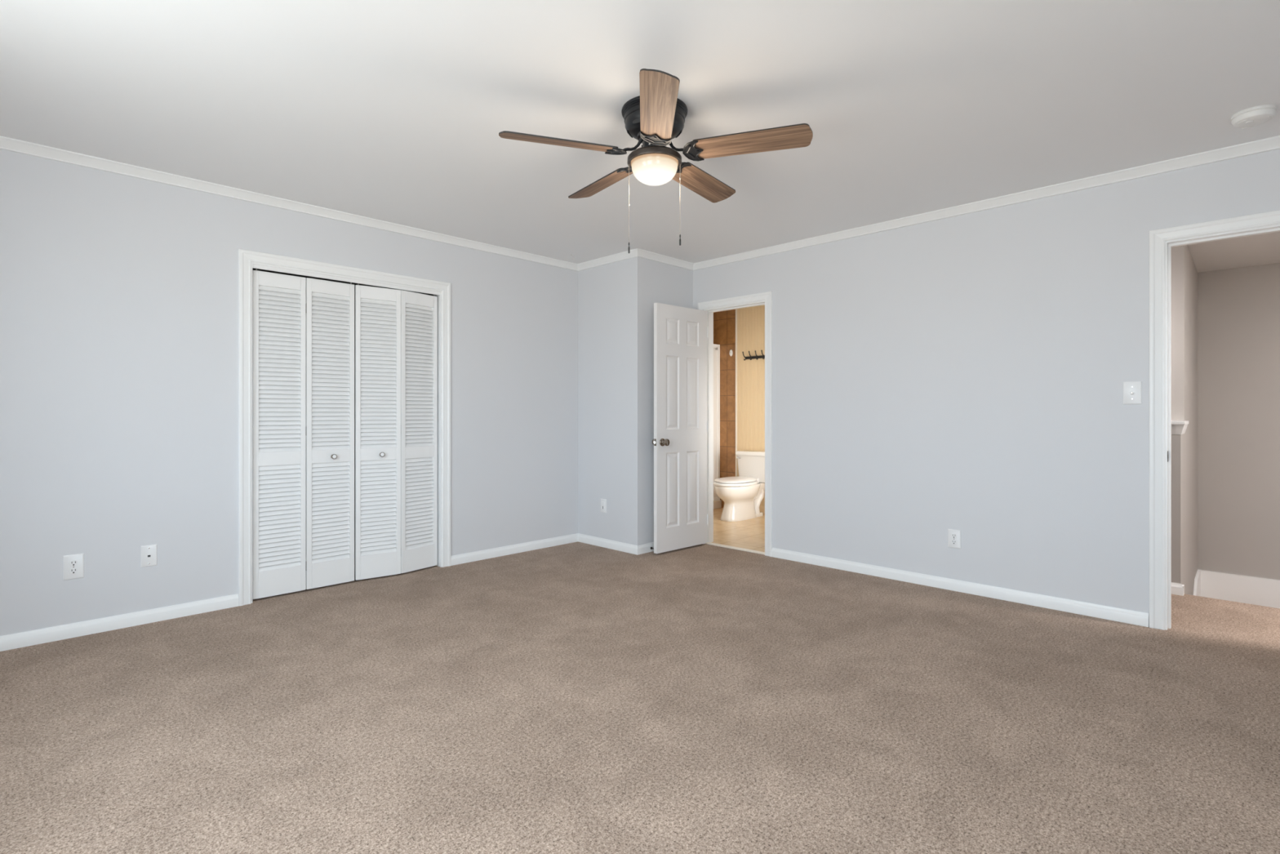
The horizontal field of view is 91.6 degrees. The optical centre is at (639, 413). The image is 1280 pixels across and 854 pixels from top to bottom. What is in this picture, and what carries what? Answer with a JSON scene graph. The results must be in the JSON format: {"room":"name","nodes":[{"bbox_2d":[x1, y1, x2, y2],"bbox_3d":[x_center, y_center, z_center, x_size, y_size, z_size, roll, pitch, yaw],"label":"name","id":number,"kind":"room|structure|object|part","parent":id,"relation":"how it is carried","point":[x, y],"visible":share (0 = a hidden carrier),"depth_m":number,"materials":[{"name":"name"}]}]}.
{"room":"empty bedroom","nodes":[
{"label":"empty bedroom","id":0,"kind":"room"},
{"bbox_2d":[0,149,577,635],"bbox_3d":[-1.818,-0.089,4.305,0.115,2.440,5.130,0,0,44],"label":"wall","id":1,"kind":"structure","parent":0,"point":[119,293],"depth_m":3.41,"materials":[{"name":"white paint"}]},
{"bbox_2d":[62,553,84,580],"bbox_3d":[-2.864,0.775,3.150,0.010,0.124,0.079,0,0,44],"label":"wall outlet","id":2,"kind":"object","parent":1,"relation":"attached to","point":[73,564],"visible":1,"depth_m":3.15,"materials":[{"name":"white plastic"}]},
{"bbox_2d":[69,560,78,566],"bbox_3d":[-2.863,0.756,3.148,0.005,0.029,0.034,0,0,44],"label":"receptacle","id":3,"kind":"object","parent":2,"relation":"attached to","point":[72,562],"depth_m":3.15,"materials":[{"name":"grey plastic"}]},
{"bbox_2d":[69,567,78,573],"bbox_3d":[-2.863,0.795,3.148,0.005,0.029,0.034,0,0,44],"label":"receptacle","id":4,"kind":"object","parent":2,"relation":"attached to","point":[72,570],"depth_m":3.15,"materials":[{"name":"grey plastic"}]},
{"bbox_2d":[140,544,156,567],"bbox_3d":[-2.653,0.768,3.366,0.008,0.114,0.070,0,0,44],"label":"phone jack","id":5,"kind":"object","parent":1,"relation":"attached to","point":[148,553],"visible":1,"depth_m":3.36,"materials":[{"name":"white plastic"}]},
{"bbox_2d":[0,135,577,271],"bbox_3d":[-2.005,-1.284,4.001,0.045,0.050,4.205,0,0,44],"label":"trim","id":6,"kind":"structure","parent":1,"relation":"attached to","point":[7,144],"depth_m":3.67,"materials":[{"name":"white paint"}]},
{"bbox_2d":[0,533,577,651],"bbox_3d":[-2.016,1.095,4.011,0.014,0.070,4.205,0,0,44],"label":"baseboard","id":7,"kind":"structure","parent":1,"relation":"attached to","point":[9,642],"depth_m":3.38,"materials":[{"name":"white paint"}]},
{"bbox_2d":[252,268,354,599],"bbox_3d":[-2.117,0.122,3.955,0.064,1.996,0.594,0,0,44],"label":"door","id":8,"kind":"structure","parent":1,"relation":"in","point":[303,328],"depth_m":3.94,"materials":[{"name":"white paint"}]},
{"bbox_2d":[238,248,450,605],"bbox_3d":[-1.924,0.082,4.184,0.134,2.098,1.356,0,0,44],"label":"trim","id":9,"kind":"structure","parent":1,"relation":"attached to","point":[246,258],"depth_m":3.78,"materials":[{"name":"white paint"}]},
{"bbox_2d":[252,263,440,295],"bbox_3d":[-1.913,-0.882,4.173,0.058,0.024,1.212,0,0,44],"label":"trim","id":10,"kind":"structure","parent":1,"relation":"attached to","point":[255,266],"depth_m":4.09,"materials":[{"name":"white paint"}]},
{"bbox_2d":[355,283,437,580],"bbox_3d":[-1.690,0.122,4.376,0.090,1.996,0.588,0,0,44],"label":"door","id":11,"kind":"structure","parent":1,"relation":"in","point":[396,331],"depth_m":4.34,"materials":[{"name":"white paint"}]},
{"bbox_2d":[252,267,433,557],"bbox_3d":[-2.212,-0.115,4.467,0.675,2.490,2.020,0,0,44],"label":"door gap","id":12,"kind":"structure","parent":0,"point":[253,268],"depth_m":4.87,"materials":[{"name":"grey"}]},
{"bbox_2d":[577,256,693,545],"bbox_3d":[-0.041,-0.089,5.506,0.740,2.440,0.695,0,0,44],"label":"wall","id":13,"kind":"structure","parent":0,"point":[616,300],"depth_m":5.18,"materials":[{"name":"white paint"}]},
{"bbox_2d":[600,498,606,512],"bbox_3d":[-0.311,0.781,5.279,0.070,0.114,0.009,0,0,44],"label":"wall plate","id":14,"kind":"object","parent":13,"relation":"attached to","point":[603,501],"visible":1,"depth_m":5.27,"materials":[{"name":"white plastic"}]},
{"bbox_2d":[577,248,637,271],"bbox_3d":[-0.284,-1.284,5.226,0.785,0.050,0.045,0,0,44],"label":"trim","id":15,"kind":"structure","parent":13,"relation":"attached to","point":[633,253],"depth_m":5.20,"materials":[{"name":"white paint"}]},
{"bbox_2d":[577,533,637,555],"bbox_3d":[-0.284,1.095,5.248,0.754,0.070,0.014,0,0,44],"label":"baseboard","id":16,"kind":"structure","parent":13,"relation":"attached to","point":[616,545],"depth_m":5.22,"materials":[{"name":"white paint"}]},
{"bbox_2d":[637,542,653,555],"bbox_3d":[0.223,1.095,5.237,0.014,0.070,0.709,0,0,44],"label":"baseboard","id":17,"kind":"structure","parent":13,"relation":"attached to","point":[646,548],"depth_m":5.05,"materials":[{"name":"white paint"}]},
{"bbox_2d":[637,248,693,271],"bbox_3d":[0.223,-1.284,5.216,0.045,0.050,0.740,0,0,44],"label":"trim","id":18,"kind":"structure","parent":13,"relation":"attached to","point":[641,253],"depth_m":5.20,"materials":[{"name":"white paint"}]},
{"bbox_2d":[0,507,1279,853],"bbox_3d":[0.500,1.210,3.281,7.120,0.162,6.915,0,0,44],"label":"floor","id":19,"kind":"structure","parent":0,"point":[577,697],"depth_m":2.29,"materials":[{"name":"carpet"}]},
{"bbox_2d":[713,499,721,509],"bbox_3d":[0.496,1.082,7.046,0.120,0.093,1.255,0,0,44],"label":"trim","id":20,"kind":"structure","parent":19,"relation":"on","point":[717,504],"depth_m":7.39,"materials":[{"name":"white stone"}]},
{"bbox_2d":[713,343,719,500],"bbox_3d":[0.520,0.105,7.028,0.052,1.866,1.244,0,0,44],"label":"screen","id":21,"kind":"object","parent":20,"relation":"on","point":[716,347],"visible":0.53,"depth_m":7.44,"materials":[{"name":"white paint"}]},
{"bbox_3d":[0.512,0.108,7.034,0.008,1.775,1.160,0,0,44],"label":"screen panel","id":22,"kind":"part","parent":21,"relation":"part of","materials":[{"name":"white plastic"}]},
{"bbox_3d":[0.498,0.105,7.020,0.028,1.866,1.200,0,0,44],"label":"screen frame","id":23,"kind":"part","parent":21,"relation":"part of","materials":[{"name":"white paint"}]},
{"bbox_3d":[0.933,0.105,7.464,0.032,1.860,0.044,0,0,44],"label":"wall post","id":24,"kind":"part","parent":21,"relation":"part of","materials":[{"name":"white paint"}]},
{"bbox_2d":[713,450,764,521],"bbox_3d":[1.094,0.776,6.743,0.449,0.704,0.796,0,0,44],"label":"toilet","id":25,"kind":"object","parent":19,"relation":"on","point":[742,495],"visible":0.97,"depth_m":6.62,"materials":[{"name":"white ceramic"}]},
{"bbox_3d":[1.022,0.743,6.668,0.382,0.028,0.588,0,0,44],"label":"seat","id":26,"kind":"part","parent":25,"relation":"part of","materials":[{"name":"white plastic"}]},
{"bbox_3d":[1.024,0.708,6.671,0.358,0.028,0.560,0,0,44],"label":"lid","id":27,"kind":"part","parent":25,"relation":"part of","materials":[{"name":"white plastic"}]},
{"bbox_3d":[1.049,0.945,6.696,0.367,0.368,0.650,0,0,44],"label":"bowl","id":28,"kind":"part","parent":25,"relation":"part of","materials":[{"name":"white ceramic"}]},
{"bbox_3d":[1.299,0.447,6.951,0.449,0.044,0.212,0,0,44],"label":"tank lid","id":29,"kind":"part","parent":25,"relation":"part of","materials":[{"name":"white ceramic"}]},
{"bbox_3d":[1.301,0.616,6.953,0.425,0.294,0.190,0,0,44],"label":"tank","id":30,"kind":"part","parent":25,"relation":"part of","materials":[{"name":"white ceramic"}]},
{"bbox_2d":[0,0,1279,263],"bbox_3d":[0.150,-1.359,2.334,5.685,0.100,5.072,0,0,44],"label":"ceiling","id":31,"kind":"structure","parent":0,"point":[393,111],"depth_m":2.59,"materials":[{"name":"white paint"}]},
{"bbox_2d":[498,68,813,253],"bbox_3d":[0.064,-1.001,2.730,1.255,0.617,1.254,0,0,44],"label":"ceiling fan","id":32,"kind":"object","parent":31,"relation":"hanging from","point":[655,117],"visible":1,"depth_m":2.60,"materials":[{"name":"brown wood"}]},
{"bbox_3d":[-0.335,-1.117,2.562,0.482,0.006,0.137,0,14,-18],"label":"fan blade","id":33,"kind":"part","parent":32,"relation":"part of","materials":[{"name":"brown wood"}]},
{"bbox_3d":[-0.184,-1.117,3.031,0.137,0.006,0.482,-17,10,-35],"label":"fan blade","id":34,"kind":"part","parent":32,"relation":"part of","materials":[{"name":"brown wood"}]},
{"bbox_3d":[-0.048,-0.910,2.693,0.006,0.346,0.006,0,0,44],"label":"pull chain","id":35,"kind":"part","parent":32,"relation":"part of","materials":[{"name":"silver metal"}]},
{"bbox_3d":[0.063,-1.045,2.693,0.204,0.102,0.204,0,0,44],"label":"lamp shade","id":36,"kind":"part","parent":32,"relation":"part of","materials":[{"name":"white glass"}]},
{"bbox_3d":[0.065,-1.117,2.274,0.137,0.006,0.482,14,0,0],"label":"fan blade","id":37,"kind":"part","parent":32,"relation":"part of","materials":[{"name":"brown wood"}]},
{"bbox_3d":[0.173,-0.927,2.693,0.006,0.312,0.006,0,0,44],"label":"pull chain","id":38,"kind":"part","parent":32,"relation":"part of","materials":[{"name":"silver metal"}]},
{"bbox_3d":[0.308,-1.117,3.033,0.137,0.006,0.482,-17,-10,35],"label":"fan blade","id":39,"kind":"part","parent":32,"relation":"part of","materials":[{"name":"brown wood"}]},
{"bbox_3d":[0.462,-1.117,2.565,0.482,0.006,0.137,0,-14,18],"label":"fan blade","id":40,"kind":"part","parent":32,"relation":"part of","materials":[{"name":"brown wood"}]},
{"bbox_2d":[1231,104,1276,128],"bbox_3d":[2.670,-1.285,2.711,0.144,0.050,0.144,0,0,44],"label":"smoke detector","id":41,"kind":"object","parent":31,"relation":"attached to","point":[1252,117],"visible":1,"depth_m":2.68,"materials":[{"name":"white plastic"}]},
{"bbox_2d":[737,305,764,506],"bbox_3d":[1.868,-0.089,6.656,1.955,2.440,0.120,0,0,44],"label":"wall","id":42,"kind":"structure","parent":0,"point":[750,320],"depth_m":7.16,"materials":[{"name":"beige paint"}]},
{"bbox_2d":[713,309,735,507],"bbox_3d":[0.763,-0.089,7.744,1.145,2.440,0.115,0,0,44],"label":"tile","id":43,"kind":"structure","parent":42,"relation":"attached to","point":[724,322],"depth_m":7.40,"materials":[{"name":"brown tile"}]},
{"bbox_2d":[735,309,737,476],"bbox_3d":[1.130,-0.089,7.298,0.022,2.440,0.011,0,0,44],"label":"trim","id":44,"kind":"structure","parent":42,"relation":"attached to","point":[735,309],"depth_m":7.30,"materials":[{"name":"beige wood"}]},
{"bbox_2d":[742,350,764,360],"bbox_3d":[1.324,-0.661,7.062,0.359,0.104,0.062,0,0,44],"label":"coat rack","id":45,"kind":"object","parent":42,"relation":"attached to","point":[762,356],"visible":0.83,"depth_m":7.10,"materials":[{"name":"black metal"}]},
{"bbox_3d":[1.343,-0.640,7.080,0.356,0.030,0.010,0,0,44],"label":"rail","id":46,"kind":"part","parent":45,"relation":"part of","materials":[{"name":"black metal"}]},
{"bbox_2d":[759,505,764,513],"bbox_3d":[1.825,1.088,6.604,1.943,0.085,0.014,0,0,44],"label":"baseboard","id":47,"kind":"structure","parent":42,"relation":"attached to","point":[762,508],"depth_m":7.03,"materials":[{"name":"beige wood"}]},
{"bbox_2d":[693,148,1279,626],"bbox_3d":[1.967,-0.089,4.105,5.570,2.440,0.115,0,0,44],"label":"wall","id":48,"kind":"structure","parent":0,"point":[966,373],"depth_m":3.85,"materials":[{"name":"white paint"}]},
{"bbox_2d":[652,302,708,553],"bbox_3d":[0.344,0.117,5.172,0.632,1.996,0.161,0,0,-43],"label":"door","id":49,"kind":"structure","parent":48,"relation":"in","point":[681,334],"depth_m":5.13,"materials":[{"name":"white paint"}]},
{"bbox_3d":[0.201,0.231,4.970,0.062,0.062,0.063,0,0,-43],"label":"knob","id":50,"kind":"part","parent":49,"relation":"part of","materials":[{"name":"silver metal"}]},
{"bbox_2d":[697,291,772,556],"bbox_3d":[0.815,0.083,5.223,0.748,2.096,0.136,0,0,44],"label":"trim","id":51,"kind":"structure","parent":48,"relation":"attached to","point":[765,299],"depth_m":5.00,"materials":[{"name":"white paint"}]},
{"bbox_2d":[705,542,764,555],"bbox_3d":[0.802,1.127,5.209,0.608,0.008,0.056,0,0,44],"label":"threshold","id":52,"kind":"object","parent":48,"relation":"attached to","point":[707,543],"depth_m":5.19,"materials":[{"name":"beige wood"}]},
{"bbox_2d":[947,528,960,548],"bbox_3d":[2.007,0.800,3.978,0.078,0.117,0.010,0,0,44],"label":"wall outlet","id":53,"kind":"object","parent":48,"relation":"attached to","point":[953,535],"visible":1,"depth_m":3.98,"materials":[{"name":"white plastic"}]},
{"bbox_2d":[951,533,956,537],"bbox_3d":[2.005,0.781,3.977,0.034,0.029,0.005,0,0,44],"label":"receptacle","id":54,"kind":"object","parent":53,"relation":"attached to","point":[953,535],"depth_m":3.98,"materials":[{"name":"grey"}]},
{"bbox_2d":[951,539,956,544],"bbox_3d":[2.005,0.820,3.977,0.034,0.029,0.005,0,0,44],"label":"receptacle","id":55,"kind":"object","parent":53,"relation":"attached to","point":[953,541],"depth_m":3.98,"materials":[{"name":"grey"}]},
{"bbox_2d":[771,547,1148,626],"bbox_3d":[2.145,1.095,3.840,4.715,0.070,0.014,0,0,44],"label":"baseboard","id":56,"kind":"structure","parent":48,"relation":"attached to","point":[1138,618],"depth_m":3.87,"materials":[{"name":"white paint"}]},
{"bbox_2d":[693,135,1279,270],"bbox_3d":[2.134,-1.284,3.829,4.715,0.050,0.045,0,0,44],"label":"trim","id":57,"kind":"structure","parent":48,"relation":"attached to","point":[1270,144],"depth_m":3.67,"materials":[{"name":"white paint"}]},
{"bbox_2d":[1123,381,1142,404],"bbox_3d":[2.644,-0.111,3.347,0.079,0.122,0.018,0,0,44],"label":"light switch","id":58,"kind":"object","parent":48,"relation":"attached to","point":[1132,390],"visible":1,"depth_m":3.35,"materials":[{"name":"white plastic"}]},
{"bbox_2d":[1149,209,1279,630],"bbox_3d":[3.058,0.083,3.023,0.900,2.096,0.136,0,0,44],"label":"trim","id":59,"kind":"structure","parent":48,"relation":"attached to","point":[1160,251],"depth_m":3.27,"materials":[{"name":"white paint"}]},
{"bbox_2d":[1171,433,1184,595],"bbox_3d":[2.779,0.863,4.653,1.952,1.535,0.304,0,0,44],"label":"wall","id":60,"kind":"structure","parent":0,"point":[1177,440],"depth_m":3.90,"materials":[{"name":"grey paint"}]},
{"bbox_2d":[1171,420,1188,434],"bbox_3d":[2.778,0.090,4.646,1.960,0.084,0.325,0,0,44],"label":"trim","id":61,"kind":"structure","parent":60,"relation":"on","point":[1178,427],"depth_m":3.88,"materials":[{"name":"white paint"}]},
{"bbox_2d":[1171,244,1197,595],"bbox_3d":[4.041,0.235,4.644,0.110,2.790,1.450,0,0,44],"label":"wall","id":62,"kind":"structure","parent":0,"point":[1184,270],"depth_m":4.23,"materials":[{"name":"grey paint"}]},
{"bbox_2d":[1187,231,1279,272],"bbox_3d":[3.716,-1.240,4.253,4.050,0.160,2.662,0,0,44],"label":"ceiling","id":63,"kind":"structure","parent":0,"point":[1260,249],"depth_m":4.49,"materials":[{"name":"white paint"}]},
{"bbox_2d":[1197,262,1279,579],"bbox_3d":[4.614,0.235,5.168,4.050,2.790,0.100,0,0,44],"label":"wall","id":64,"kind":"structure","parent":0,"point":[1238,308],"depth_m":4.95,"materials":[{"name":"grey paint"}]},
{"bbox_2d":[1193,568,1279,608],"bbox_3d":[5.042,1.397,4.222,1.914,0.232,0.650,0,0,44],"label":"baseboard","id":65,"kind":"structure","parent":64,"relation":"attached to","point":[1260,591],"depth_m":4.93,"materials":[{"name":"white paint"}]}
]}

